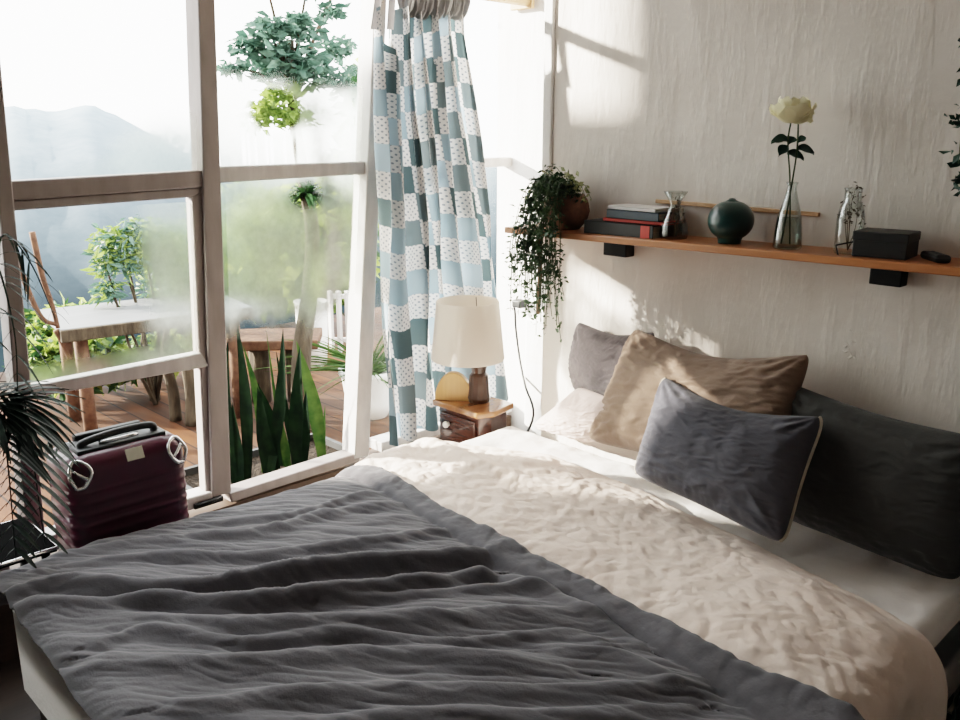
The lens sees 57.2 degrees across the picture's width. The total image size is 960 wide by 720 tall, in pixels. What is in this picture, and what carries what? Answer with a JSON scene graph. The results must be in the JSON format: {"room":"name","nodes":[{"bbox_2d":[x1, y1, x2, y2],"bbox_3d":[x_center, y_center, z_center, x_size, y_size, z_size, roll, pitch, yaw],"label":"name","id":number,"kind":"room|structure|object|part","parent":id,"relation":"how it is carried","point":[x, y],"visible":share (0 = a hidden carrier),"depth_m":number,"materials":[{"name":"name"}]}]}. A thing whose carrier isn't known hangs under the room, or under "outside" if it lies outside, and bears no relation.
{"room":"bedroom","nodes":[
{"label":"bedroom","id":0,"kind":"room"},
{"bbox_2d":[53,329,71,360],"bbox_3d":[-2.082,-0.075,4.390,0.073,0.170,0.030,-14,20,-43],"label":"branch","id":1,"kind":"object","parent":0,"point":[56,331],"visible":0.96,"depth_m":4.39,"materials":[{"name":"brown wood"}]},
{"bbox_2d":[0,414,510,663],"bbox_3d":[-1.780,-0.272,2.178,5.300,2.620,0.100,-14,20,-43],"label":"wall","id":2,"kind":"structure","parent":0,"point":[9,650],"depth_m":3.16,"materials":[{"name":"paint"}]},
{"bbox_2d":[0,0,230,538],"bbox_3d":[-1.148,-0.451,2.744,0.094,2.241,0.811,14,20,43],"label":"window","id":3,"kind":"structure","parent":2,"relation":"in","point":[181,159],"depth_m":2.86,"materials":[{"name":"beige paint"}]},
{"bbox_3d":[-1.197,-0.196,2.759,0.649,0.555,0.001,-14,20,-43],"label":"pane","id":4,"kind":"part","parent":3,"relation":"part of","materials":[{"name":"clear glass"}]},
{"bbox_3d":[-1.175,-0.535,2.692,0.720,0.070,0.060,-14,20,-43],"label":"rail","id":5,"kind":"part","parent":3,"relation":"part of","materials":[{"name":"beige paint"}]},
{"bbox_3d":[-1.154,-0.500,2.724,0.656,0.040,0.050,-14,20,-43],"label":"sash","id":6,"kind":"part","parent":3,"relation":"part of","materials":[{"name":"beige paint"}]},
{"bbox_3d":[-1.157,0.044,2.850,0.575,0.052,0.050,-14,20,-43],"label":"sash","id":7,"kind":"part","parent":3,"relation":"part of","materials":[{"name":"white paint"}]},
{"bbox_3d":[-1.183,0.526,2.960,0.576,0.064,0.080,-14,20,-43],"label":"sill","id":8,"kind":"part","parent":3,"relation":"part of","materials":[{"name":"white paint"}]},
{"bbox_3d":[-1.178,-1.041,2.557,0.723,1.003,0.001,-14,20,-43],"label":"pane","id":9,"kind":"part","parent":3,"relation":"part of","materials":[{"name":"clear glass"}]},
{"bbox_3d":[-0.950,-0.278,2.990,0.081,0.599,0.050,-14,20,-43],"label":"sash","id":10,"kind":"part","parent":3,"relation":"part of","materials":[{"name":"beige paint"}]},
{"bbox_3d":[-0.969,0.243,3.107,0.063,0.489,0.050,-14,20,-43],"label":"sash","id":11,"kind":"part","parent":3,"relation":"part of","materials":[{"name":"beige paint"}]},
{"bbox_2d":[193,495,222,509],"bbox_3d":[-0.955,0.501,3.108,0.110,0.030,0.042,-14,20,-43],"label":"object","id":12,"kind":"structure","parent":3,"relation":"attached to","point":[216,499],"depth_m":3.10,"materials":[{"name":"black metal"}]},
{"bbox_3d":[-0.949,0.500,3.099,0.096,0.023,0.026,-10,18,-34],"label":"lever","id":13,"kind":"part","parent":12,"relation":"part of","materials":[{"name":"black metal"}]},
{"bbox_2d":[218,0,385,501],"bbox_3d":[-0.640,-0.610,3.210,0.810,2.170,0.090,-14,20,-43],"label":"window","id":14,"kind":"structure","parent":2,"relation":"in","point":[272,264],"depth_m":3.26,"materials":[{"name":"white paint"}]},
{"bbox_3d":[-0.683,-0.103,3.304,0.642,1.139,0.001,-14,20,-43],"label":"pane","id":15,"kind":"part","parent":14,"relation":"part of","materials":[{"name":"clear glass"}]},
{"bbox_3d":[-0.642,-1.175,3.064,0.648,1.001,0.001,-14,20,-43],"label":"pane","id":16,"kind":"part","parent":14,"relation":"part of","materials":[{"name":"clear glass"}]},
{"bbox_3d":[-0.722,0.439,3.404,0.583,0.042,0.080,-14,20,-43],"label":"sill","id":17,"kind":"part","parent":14,"relation":"part of","materials":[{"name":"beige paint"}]},
{"bbox_3d":[-0.657,-0.683,3.179,0.658,0.056,0.060,-14,20,-43],"label":"rail","id":18,"kind":"part","parent":14,"relation":"part of","materials":[{"name":"white paint"}]},
{"bbox_3d":[-0.443,-0.667,3.394,0.258,2.153,0.090,-14,20,-43],"label":"post","id":19,"kind":"part","parent":14,"relation":"part of","materials":[{"name":"white paint"}]},
{"bbox_2d":[369,157,511,451],"bbox_3d":[-0.182,-0.730,3.654,0.856,2.162,0.090,-14,20,-43],"label":"window","id":20,"kind":"structure","parent":2,"relation":"in","point":[380,443],"depth_m":3.79,"materials":[{"name":"white paint"}]},
{"bbox_3d":[-0.157,0.287,3.946,0.786,0.045,0.090,-14,20,-43],"label":"sill","id":21,"kind":"part","parent":20,"relation":"part of","materials":[{"name":"white paint"}]},
{"bbox_3d":[-0.156,-0.816,3.663,0.776,0.040,0.064,-14,20,-43],"label":"rail","id":22,"kind":"part","parent":20,"relation":"part of","materials":[{"name":"white paint"}]},
{"bbox_2d":[484,0,534,10],"bbox_3d":[-0.431,-1.345,3.101,1.730,0.060,0.123,-14,20,-43],"label":"curtain rod","id":23,"kind":"object","parent":2,"relation":"attached to","point":[515,5],"visible":1,"depth_m":3.63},
{"bbox_2d":[371,0,508,446],"bbox_3d":[-0.146,-0.581,3.542,0.705,1.801,0.134,-14,20,-43],"label":"curtain","id":24,"kind":"object","parent":23,"relation":"hanging from","point":[433,199],"visible":0.89,"depth_m":3.45,"materials":[{"name":"fabric"}]},
{"bbox_2d":[512,299,534,431],"bbox_3d":[0.191,0.089,3.934,0.115,0.676,0.351,1,15,4],"label":"lamp cord","id":25,"kind":"object","parent":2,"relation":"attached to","point":[515,303],"visible":0.85,"depth_m":3.98,"materials":[{"name":"black plastic"}]},
{"bbox_2d":[0,657,951,719],"bbox_3d":[0.022,1.483,0.809,5.400,0.080,5.150,-14,20,-43],"label":"floor","id":26,"kind":"structure","parent":0,"point":[15,703],"depth_m":2.56,"materials":[{"name":"brown wood"}]},
{"bbox_2d":[0,517,58,568],"bbox_3d":[-1.433,0.764,2.450,0.459,0.478,0.277,-14,20,-43],"label":"side table","id":27,"kind":"object","parent":26,"relation":"on","point":[50,547],"visible":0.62,"depth_m":2.46,"materials":[{"name":"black metal"}]},
{"bbox_2d":[0,233,85,567],"bbox_3d":[-1.382,0.152,2.144,0.494,0.857,0.904,7,16,24],"label":"potted palm","id":28,"kind":"object","parent":27,"relation":"on","point":[17,423],"visible":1,"depth_m":2.28,"materials":[{"name":"plant"}]},
{"bbox_2d":[47,420,188,551],"bbox_3d":[-1.079,0.558,2.686,0.352,0.756,0.224,-14,20,-43],"label":"suitcase","id":29,"kind":"object","parent":26,"relation":"on","point":[131,478],"visible":0.57,"depth_m":2.55,"materials":[{"name":"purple plastic"}]},
{"bbox_3d":[-1.116,0.215,2.635,0.200,0.027,0.025,-14,20,-43],"label":"trolley handle","id":30,"kind":"part","parent":29,"relation":"part of","materials":[{"name":"black plastic"}]},
{"bbox_3d":[-1.072,0.236,2.594,0.260,0.020,0.100,-14,20,-43],"label":"handle plate","id":31,"kind":"part","parent":29,"relation":"part of","materials":[{"name":"black plastic"}]},
{"bbox_3d":[-1.062,0.220,2.579,0.239,0.047,0.022,-14,20,-43],"label":"carry handle","id":32,"kind":"part","parent":29,"relation":"part of","materials":[{"name":"black plastic"}]},
{"bbox_3d":[-1.051,0.228,2.562,0.113,0.016,0.022,-12,19,-38],"label":"zip pull","id":33,"kind":"part","parent":29,"relation":"part of","materials":[{"name":"silver metal"}]},
{"bbox_2d":[433,396,513,442],"bbox_3d":[-0.027,0.427,3.632,0.225,0.530,0.291,-14,20,-43],"label":"nightstand","id":34,"kind":"object","parent":26,"relation":"on","point":[460,421],"visible":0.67,"depth_m":3.52,"materials":[{"name":"orange wood"}]},
{"bbox_3d":[-0.137,0.261,3.558,0.027,0.028,0.028,-14,20,-43],"label":"knob","id":35,"kind":"part","parent":34,"relation":"part of","materials":[{"name":"white ceramic"}]},
{"bbox_3d":[-0.090,0.287,3.545,0.012,0.125,0.202,-14,20,-43],"label":"drawer","id":36,"kind":"part","parent":34,"relation":"part of","materials":[{"name":"red wood"}]},
{"bbox_2d":[431,295,504,403],"bbox_3d":[-0.049,-0.034,3.528,0.295,0.415,0.295,-14,20,-43],"label":"table lamp","id":37,"kind":"object","parent":34,"relation":"on","point":[467,333],"visible":1,"depth_m":3.42,"materials":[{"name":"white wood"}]},
{"bbox_3d":[-0.049,-0.120,3.505,0.295,0.236,0.295,-14,20,-43],"label":"lamp shade","id":38,"kind":"part","parent":37,"relation":"part of","materials":[{"name":"beige fabric"}]},
{"bbox_3d":[-0.004,0.037,3.547,0.091,0.268,0.094,-14,20,-43],"label":"post","id":39,"kind":"part","parent":37,"relation":"part of","materials":[{"name":"brown wood"}]},
{"bbox_2d":[13,426,959,719],"bbox_3d":[0.060,0.793,2.339,1.870,0.478,1.740,-14,20,-43],"label":"bed","id":40,"kind":"object","parent":26,"relation":"on","point":[930,604],"visible":0.09,"depth_m":2.30,"materials":[{"name":"white fabric"}]},
{"bbox_2d":[0,465,864,719],"bbox_3d":[-0.210,0.777,2.011,1.211,0.473,2.078,-14,20,-43],"label":"blanket","id":41,"kind":"object","parent":40,"relation":"on","point":[353,594],"visible":1,"depth_m":1.98,"materials":[{"name":"grey fabric"}]},
{"bbox_2d":[534,388,603,441],"bbox_3d":[0.375,0.204,3.082,0.139,0.239,0.610,-6,16,-23],"label":"pillow","id":42,"kind":"object","parent":40,"relation":"on","point":[573,417],"visible":0.73,"depth_m":3.06,"materials":[{"name":"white fabric"}]},
{"bbox_2d":[568,323,654,395],"bbox_3d":[0.425,0.051,3.143,0.124,0.402,0.698,-6,16,-21],"label":"pillow","id":43,"kind":"object","parent":42,"relation":"on","point":[594,355],"visible":0.46,"depth_m":3.07,"materials":[{"name":"grey fabric"}]},
{"bbox_2d":[589,330,808,451],"bbox_3d":[0.637,0.136,2.715,0.253,0.396,0.711,-13,20,-41],"label":"pillow","id":44,"kind":"object","parent":42,"relation":"on","point":[769,385],"visible":0.59,"depth_m":2.70,"materials":[{"name":"beige fabric"}]},
{"bbox_2d":[355,437,947,719],"bbox_3d":[0.313,0.639,2.515,0.743,0.459,1.928,-11,18,-36],"label":"duvet","id":45,"kind":"object","parent":40,"relation":"on","point":[740,597],"visible":0.83,"depth_m":2.19,"materials":[{"name":"beige fabric"}]},
{"bbox_2d":[634,377,822,541],"bbox_3d":[0.677,0.263,2.494,0.241,0.317,0.538,-14,20,-43],"label":"pillow","id":46,"kind":"object","parent":45,"relation":"on","point":[749,469],"visible":1,"depth_m":2.39,"materials":[{"name":"fabric"}]},
{"bbox_2d":[791,387,959,578],"bbox_3d":[1.030,0.312,2.375,0.167,0.402,0.606,-12,19,-38],"label":"pillow","id":47,"kind":"object","parent":40,"relation":"on","point":[884,486],"visible":0.72,"depth_m":2.27,"materials":[{"name":"grey fabric"}]},
{"bbox_3d":[1.376,0.922,2.040,0.440,0.380,0.440,-14,20,-43],"label":"ottoman","id":48,"kind":"object","parent":26,"relation":"on","visible":0},
{"bbox_2d":[951,692,959,719],"bbox_3d":[1.376,0.864,2.025,0.440,0.260,0.440,-14,20,-43],"label":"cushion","id":49,"kind":"object","parent":48,"relation":"on","point":[955,706],"depth_m":2.02,"materials":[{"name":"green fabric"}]},
{"bbox_2d":[497,0,544,429],"bbox_3d":[0.369,-0.694,3.787,0.100,2.620,0.730,-14,20,-43],"label":"wall","id":50,"kind":"structure","parent":0,"point":[520,32],"depth_m":3.87,"materials":[{"name":"white paint"}]},
{"bbox_2d":[524,317,542,435],"bbox_3d":[0.370,0.224,3.901,0.070,0.786,0.413,-14,20,-43],"label":"trim","id":51,"kind":"structure","parent":50,"relation":"attached to","point":[534,344],"depth_m":3.94,"materials":[{"name":"white paint"}]},
{"bbox_2d":[541,0,959,713],"bbox_3d":[1.957,-0.183,1.839,0.450,2.620,4.470,-14,20,-43],"label":"wall","id":52,"kind":"structure","parent":0,"point":[653,100],"depth_m":2.59,"materials":[{"name":"paint"}]},
{"bbox_2d":[540,0,555,307],"bbox_3d":[0.263,-1.002,3.130,0.072,1.650,0.042,-14,20,-43],"label":"trim","id":53,"kind":"structure","parent":52,"relation":"attached to","point":[549,20],"depth_m":3.11,"materials":[{"name":"white paint"}]},
{"bbox_2d":[505,226,959,286],"bbox_3d":[1.048,-0.238,2.337,0.195,0.112,2.550,-14,20,-43],"label":"wall shelf","id":54,"kind":"object","parent":52,"relation":"attached to","point":[885,272],"visible":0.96,"depth_m":2.45,"materials":[{"name":"brown wood"}]},
{"bbox_2d":[502,164,590,342],"bbox_3d":[0.251,-0.373,3.029,0.303,0.589,0.310,10,18,35],"label":"trailing plant","id":55,"kind":"object","parent":54,"relation":"on","point":[561,207],"visible":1,"depth_m":2.96,"materials":[{"name":"green plant"}]},
{"bbox_3d":[0.202,-0.284,2.992,0.015,0.262,0.019,-14,20,-43],"label":"bare stem","id":56,"kind":"part","parent":55,"relation":"part of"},
{"bbox_3d":[0.301,-0.515,3.049,0.160,0.118,0.160,-14,20,-43],"label":"pot","id":57,"kind":"part","parent":55,"relation":"part of","materials":[{"name":"brown ceramic"}]},
{"bbox_2d":[584,218,668,238],"bbox_3d":[0.487,-0.431,2.874,0.132,0.043,0.273,-14,20,-43],"label":"book","id":58,"kind":"object","parent":54,"relation":"on","point":[594,226],"visible":0.73,"depth_m":2.81,"materials":[{"name":"black paper"}]},
{"bbox_2d":[603,217,683,225],"bbox_3d":[0.526,-0.451,2.843,0.236,0.010,0.110,13,20,42],"label":"book","id":59,"kind":"object","parent":58,"relation":"on","point":[664,223],"visible":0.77,"depth_m":2.79,"materials":[{"name":"red paper"}]},
{"bbox_2d":[606,209,671,221],"bbox_3d":[0.522,-0.469,2.838,0.110,0.027,0.202,-14,20,-43],"label":"book","id":60,"kind":"object","parent":59,"relation":"on","point":[611,213],"visible":0.82,"depth_m":2.78,"materials":[{"name":"grey paper"}]},
{"bbox_2d":[608,203,673,212],"bbox_3d":[0.519,-0.491,2.840,0.100,0.012,0.191,-13,19,-40],"label":"book","id":61,"kind":"object","parent":60,"relation":"on","point":[631,207],"visible":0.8,"depth_m":2.81,"materials":[{"name":"white paper"}]},
{"bbox_2d":[668,208,683,236],"bbox_3d":[0.608,-0.443,2.818,0.052,0.087,0.067,-14,20,-43],"label":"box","id":62,"kind":"object","parent":54,"relation":"on","point":[671,228],"visible":0.36,"depth_m":2.79,"materials":[{"name":"black"}]},
{"bbox_3d":[0.608,-0.476,2.809,0.052,0.017,0.067,-14,20,-43],"label":"lid","id":63,"kind":"part","parent":62,"relation":"part of","materials":[{"name":"clear glass"}]},
{"bbox_2d":[707,198,753,243],"bbox_3d":[0.740,-0.412,2.598,0.134,0.132,0.134,-14,20,-43],"label":"ceramic vase","id":64,"kind":"object","parent":54,"relation":"on","point":[730,220],"visible":1,"depth_m":2.55,"materials":[{"name":"teal ceramic"}]},
{"bbox_3d":[0.740,-0.468,2.583,0.039,0.015,0.039,-14,20,-43],"label":"lid","id":65,"kind":"part","parent":64,"relation":"part of","materials":[{"name":"teal ceramic"}]},
{"bbox_2d":[835,241,852,254],"bbox_3d":[0.972,-0.296,2.324,0.015,0.047,0.066,-14,20,-43],"label":"wire holder","id":66,"kind":"object","parent":54,"relation":"on","point":[836,245],"visible":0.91,"depth_m":2.33,"materials":[{"name":"black metal"}]},
{"bbox_2d":[852,227,920,259],"bbox_3d":[1.061,-0.305,2.302,0.138,0.066,0.114,12,19,38],"label":"box","id":67,"kind":"object","parent":54,"relation":"on","point":[896,244],"visible":1,"depth_m":2.26,"materials":[{"name":"plastic"}]},
{"bbox_3d":[1.061,-0.325,2.296,0.138,0.024,0.114,12,19,38],"label":"lid","id":68,"kind":"part","parent":67,"relation":"part of","materials":[{"name":"black plastic"}]},
{"bbox_2d":[920,251,950,262],"bbox_3d":[1.144,-0.260,2.211,0.038,0.021,0.100,1,15,3],"label":"remote control","id":69,"kind":"object","parent":54,"relation":"on","point":[934,256],"visible":1,"depth_m":2.18,"materials":[{"name":"black plastic"}]},
{"bbox_3d":[0.864,-0.403,2.455,0.079,0.183,0.079,-14,20,-43],"label":"glass carafe","id":70,"kind":"object","parent":54,"relation":"on","visible":0},
{"bbox_2d":[769,96,816,244],"bbox_3d":[0.852,-0.522,2.437,0.122,0.401,0.122,-14,20,-43],"label":"rose","id":71,"kind":"object","parent":70,"relation":"in","point":[787,110],"visible":0.98,"depth_m":2.38,"materials":[{"name":"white plant"}]},
{"bbox_3d":[0.858,-0.496,2.438,0.008,0.349,0.039,-10,18,-35],"label":"stem","id":72,"kind":"part","parent":71,"relation":"part of","materials":[{"name":"green plant"}]},
{"bbox_2d":[780,113,813,243],"bbox_3d":[0.870,-0.507,2.436,0.075,0.370,0.080,-14,20,-43],"label":"rose","id":73,"kind":"object","parent":70,"relation":"in","point":[806,148],"visible":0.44,"depth_m":2.41,"materials":[{"name":"green plant"}]},
{"bbox_3d":[0.862,-0.493,2.445,0.025,0.339,0.006,8,17,28],"label":"stem","id":74,"kind":"part","parent":73,"relation":"part of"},
{"bbox_3d":[0.988,-0.371,2.347,0.071,0.172,0.071,-14,20,-43],"label":"glass bottle","id":75,"kind":"object","parent":54,"relation":"on","visible":0},
{"bbox_2d":[837,181,865,249],"bbox_3d":[0.990,-0.383,2.343,0.047,0.183,0.078,-14,20,-43],"label":"dried flowers","id":76,"kind":"object","parent":75,"relation":"in","point":[856,188],"visible":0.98,"depth_m":2.34,"materials":[{"name":"brown plant"}]},
{"bbox_3d":[0.990,-0.373,2.341,0.013,0.165,0.047,-14,20,-43],"label":"stem","id":77,"kind":"part","parent":76,"relation":"part of","materials":[{"name":"brown plant"}]},
{"bbox_3d":[0.604,-0.450,2.731,0.091,0.144,0.091,-14,20,-43],"label":"glass vase","id":78,"kind":"object","parent":54,"relation":"on","visible":0},
{"bbox_2d":[671,191,687,236],"bbox_3d":[0.613,-0.452,2.717,0.056,0.143,0.048,11,18,36],"label":"sprig","id":79,"kind":"object","parent":78,"relation":"in","point":[677,214],"visible":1,"depth_m":2.72,"materials":[{"name":"green plant"}]},
{"bbox_3d":[0.611,-0.445,2.725,0.013,0.126,0.025,-5,16,-20],"label":"stem","id":80,"kind":"part","parent":79,"relation":"part of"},
{"bbox_2d":[655,199,819,216],"bbox_3d":[0.777,-0.468,2.697,0.030,0.020,0.553,-14,20,-43],"label":"trim","id":81,"kind":"structure","parent":52,"relation":"attached to","point":[686,203],"depth_m":2.63,"materials":[{"name":"brown wood"}]},
{"bbox_2d":[939,38,959,196],"bbox_3d":[1.189,-0.696,2.030,0.162,0.647,0.165,1,15,3],"label":"vine","id":82,"kind":"object","parent":52,"relation":"hanging from","point":[956,161],"visible":1,"depth_m":2.12,"materials":[{"name":"green plant"}]},
{"label":"outside","id":83,"kind":"structure","parent":0,"visible":0},
{"bbox_2d":[0,287,496,526],"bbox_3d":[-1.986,0.447,4.799,9.500,0.100,3.550,-14,20,-43],"label":"deck","id":84,"kind":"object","parent":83,"point":[133,403],"visible":0.11,"depth_m":5.16,"materials":[{"name":"brown wood"}]},
{"bbox_2d":[2,292,178,402],"bbox_3d":[-2.533,-0.084,5.593,1.288,0.561,1.319,6,16,20],"label":"leafy shrub","id":85,"kind":"object","parent":84,"relation":"on","point":[101,348],"visible":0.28,"depth_m":5.22,"materials":[{"name":"green plant"}]},
{"bbox_2d":[80,214,162,404],"bbox_3d":[-1.929,-0.314,5.276,0.454,1.145,1.026,3,15,12],"label":"leafy shrub","id":86,"kind":"object","parent":84,"relation":"on","point":[137,245],"visible":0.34,"depth_m":4.88,"materials":[{"name":"green plant"}]},
{"bbox_2d":[40,298,254,431],"bbox_3d":[-1.851,0.025,4.948,1.000,0.640,0.640,-11,18,-35],"label":"outdoor table","id":87,"kind":"object","parent":84,"relation":"on","point":[86,323],"visible":0.47,"depth_m":4.61,"materials":[{"name":"beige wood"}]},
{"bbox_2d":[20,267,58,325],"bbox_3d":[-2.144,-0.315,4.264,0.164,0.340,0.030,-14,20,-43],"label":"branch","id":88,"kind":"object","parent":87,"relation":"on","point":[33,302],"visible":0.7,"depth_m":4.26,"materials":[{"name":"brown wood"}]},
{"bbox_2d":[29,231,59,328],"bbox_3d":[-2.115,-0.384,4.276,0.089,0.481,0.030,-14,20,-43],"label":"branch","id":89,"kind":"object","parent":87,"relation":"on","point":[33,238],"visible":0.89,"depth_m":4.25,"materials":[{"name":"brown wood"}]},
{"bbox_3d":[-2.299,0.043,4.921,0.069,0.620,0.069,-14,20,-43],"label":"leg","id":90,"kind":"part","parent":87,"relation":"part of","materials":[{"name":"brown wood"}]},
{"bbox_3d":[-2.026,0.146,4.527,0.069,0.620,0.069,-14,20,-43],"label":"leg","id":91,"kind":"part","parent":87,"relation":"part of","materials":[{"name":"brown wood"}]},
{"bbox_3d":[-1.380,0.026,4.984,0.069,0.620,0.069,-14,20,-43],"label":"leg","id":92,"kind":"part","parent":87,"relation":"part of","materials":[{"name":"wood"}]},
{"bbox_2d":[163,373,181,421],"bbox_3d":[-1.741,0.174,4.961,0.091,0.347,0.066,0,15,1],"label":"table leg","id":93,"kind":"object","parent":84,"relation":"on","point":[175,414],"visible":0.84,"depth_m":4.95,"materials":[{"name":"brown wood"}]},
{"bbox_2d":[182,369,196,426],"bbox_3d":[-1.605,0.174,4.891,0.101,0.387,0.104,-14,20,-43],"label":"table leg","id":94,"kind":"object","parent":84,"relation":"on","point":[188,375],"visible":0.49,"depth_m":4.86,"materials":[{"name":"brown wood"}]},
{"bbox_2d":[184,433,342,489],"bbox_3d":[-0.890,0.552,3.729,0.740,0.240,0.400,-14,20,-43],"label":"trough","id":95,"kind":"object","parent":84,"relation":"on","point":[192,472],"visible":0.05,"depth_m":3.79,"materials":[{"name":"soil"}]},
{"bbox_2d":[226,323,282,482],"bbox_3d":[-0.928,0.182,3.578,0.084,0.737,0.271,9,17,30],"label":"snake plant","id":96,"kind":"object","parent":95,"relation":"in","point":[240,453],"visible":0.69,"depth_m":3.54,"materials":[{"name":"green plant"}]},
{"bbox_2d":[256,331,290,473],"bbox_3d":[-0.844,0.198,3.655,0.086,0.666,0.199,8,17,28],"label":"snake plant","id":97,"kind":"object","parent":95,"relation":"in","point":[269,442],"visible":0.75,"depth_m":3.64,"materials":[{"name":"green plant"}]},
{"bbox_2d":[289,341,325,464],"bbox_3d":[-0.724,0.202,3.775,0.065,0.598,0.247,9,17,30],"label":"snake plant","id":98,"kind":"object","parent":95,"relation":"in","point":[301,412],"visible":0.84,"depth_m":3.75,"materials":[{"name":"green plant"}]},
{"bbox_2d":[228,327,322,402],"bbox_3d":[-1.221,0.044,5.331,0.516,0.410,0.350,-1,15,-5],"label":"bench","id":99,"kind":"object","parent":84,"relation":"on","point":[254,341],"visible":0.57,"depth_m":5.25,"materials":[{"name":"brown wood"}]},
{"bbox_3d":[-1.326,0.082,5.305,0.120,0.350,0.120,-14,20,-43],"label":"leg","id":100,"kind":"part","parent":99,"relation":"part of","materials":[{"name":"brown wood"}]},
{"bbox_3d":[-1.221,-0.126,5.287,0.516,0.060,0.350,-1,15,-5],"label":"seat","id":101,"kind":"part","parent":99,"relation":"part of","materials":[{"name":"brown wood"}]},
{"bbox_3d":[-1.111,0.076,5.324,0.120,0.350,0.120,-14,20,-43],"label":"leg","id":102,"kind":"part","parent":99,"relation":"part of","materials":[{"name":"brown wood"}]},
{"bbox_2d":[217,0,357,430],"bbox_3d":[-0.852,-0.898,4.635,0.481,2.590,1.079,9,17,32],"label":"young tree","id":103,"kind":"object","parent":84,"relation":"on","point":[281,61],"visible":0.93,"depth_m":4.30,"materials":[{"name":"green plant"}]},
{"bbox_2d":[282,177,326,212],"bbox_3d":[-0.901,-0.861,4.543,0.440,0.208,0.458,-6,16,-23],"label":"fern","id":104,"kind":"object","parent":103,"relation":"attached to","point":[306,193],"visible":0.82,"depth_m":4.49,"materials":[{"name":"green plant"}]},
{"bbox_2d":[295,312,327,364],"bbox_3d":[-1.169,-0.190,6.141,0.238,0.451,0.240,-14,20,-43],"label":"chair","id":105,"kind":"object","parent":84,"relation":"on","point":[321,320],"visible":0.18,"depth_m":6.08,"materials":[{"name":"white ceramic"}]},
{"bbox_2d":[252,57,380,323],"bbox_3d":[-1.612,-1.319,7.148,2.004,2.151,1.181,6,16,21],"label":"leafy shrub","id":106,"kind":"object","parent":84,"relation":"on","point":[297,206],"visible":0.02,"depth_m":7.02,"materials":[{"name":"green plant"}]},
{"bbox_2d":[258,335,388,420],"bbox_3d":[-0.622,0.053,5.018,1.286,0.552,1.335,-14,20,-43],"label":"pot plant","id":107,"kind":"object","parent":84,"relation":"on","point":[380,388],"visible":0.29,"depth_m":4.95,"materials":[{"name":"green plant"}]},
{"bbox_3d":[-0.636,0.182,5.056,0.344,0.281,0.344,-14,20,-43],"label":"pot","id":108,"kind":"part","parent":107,"relation":"part of","materials":[{"name":"white ceramic"}]},
{"bbox_2d":[328,290,348,352],"bbox_3d":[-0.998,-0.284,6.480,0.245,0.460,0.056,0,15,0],"label":"chair","id":109,"kind":"object","parent":84,"relation":"on","point":[345,296],"visible":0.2,"depth_m":6.46,"materials":[{"name":"white paint"}]},
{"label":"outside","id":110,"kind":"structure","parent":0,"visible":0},
{"bbox_2d":[0,105,496,371],"bbox_3d":[-18.429,-15.844,88.665,147.923,20.864,125.915,-14,20,-43],"label":"hillside","id":111,"kind":"structure","parent":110,"point":[75,141],"depth_m":81.43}
]}

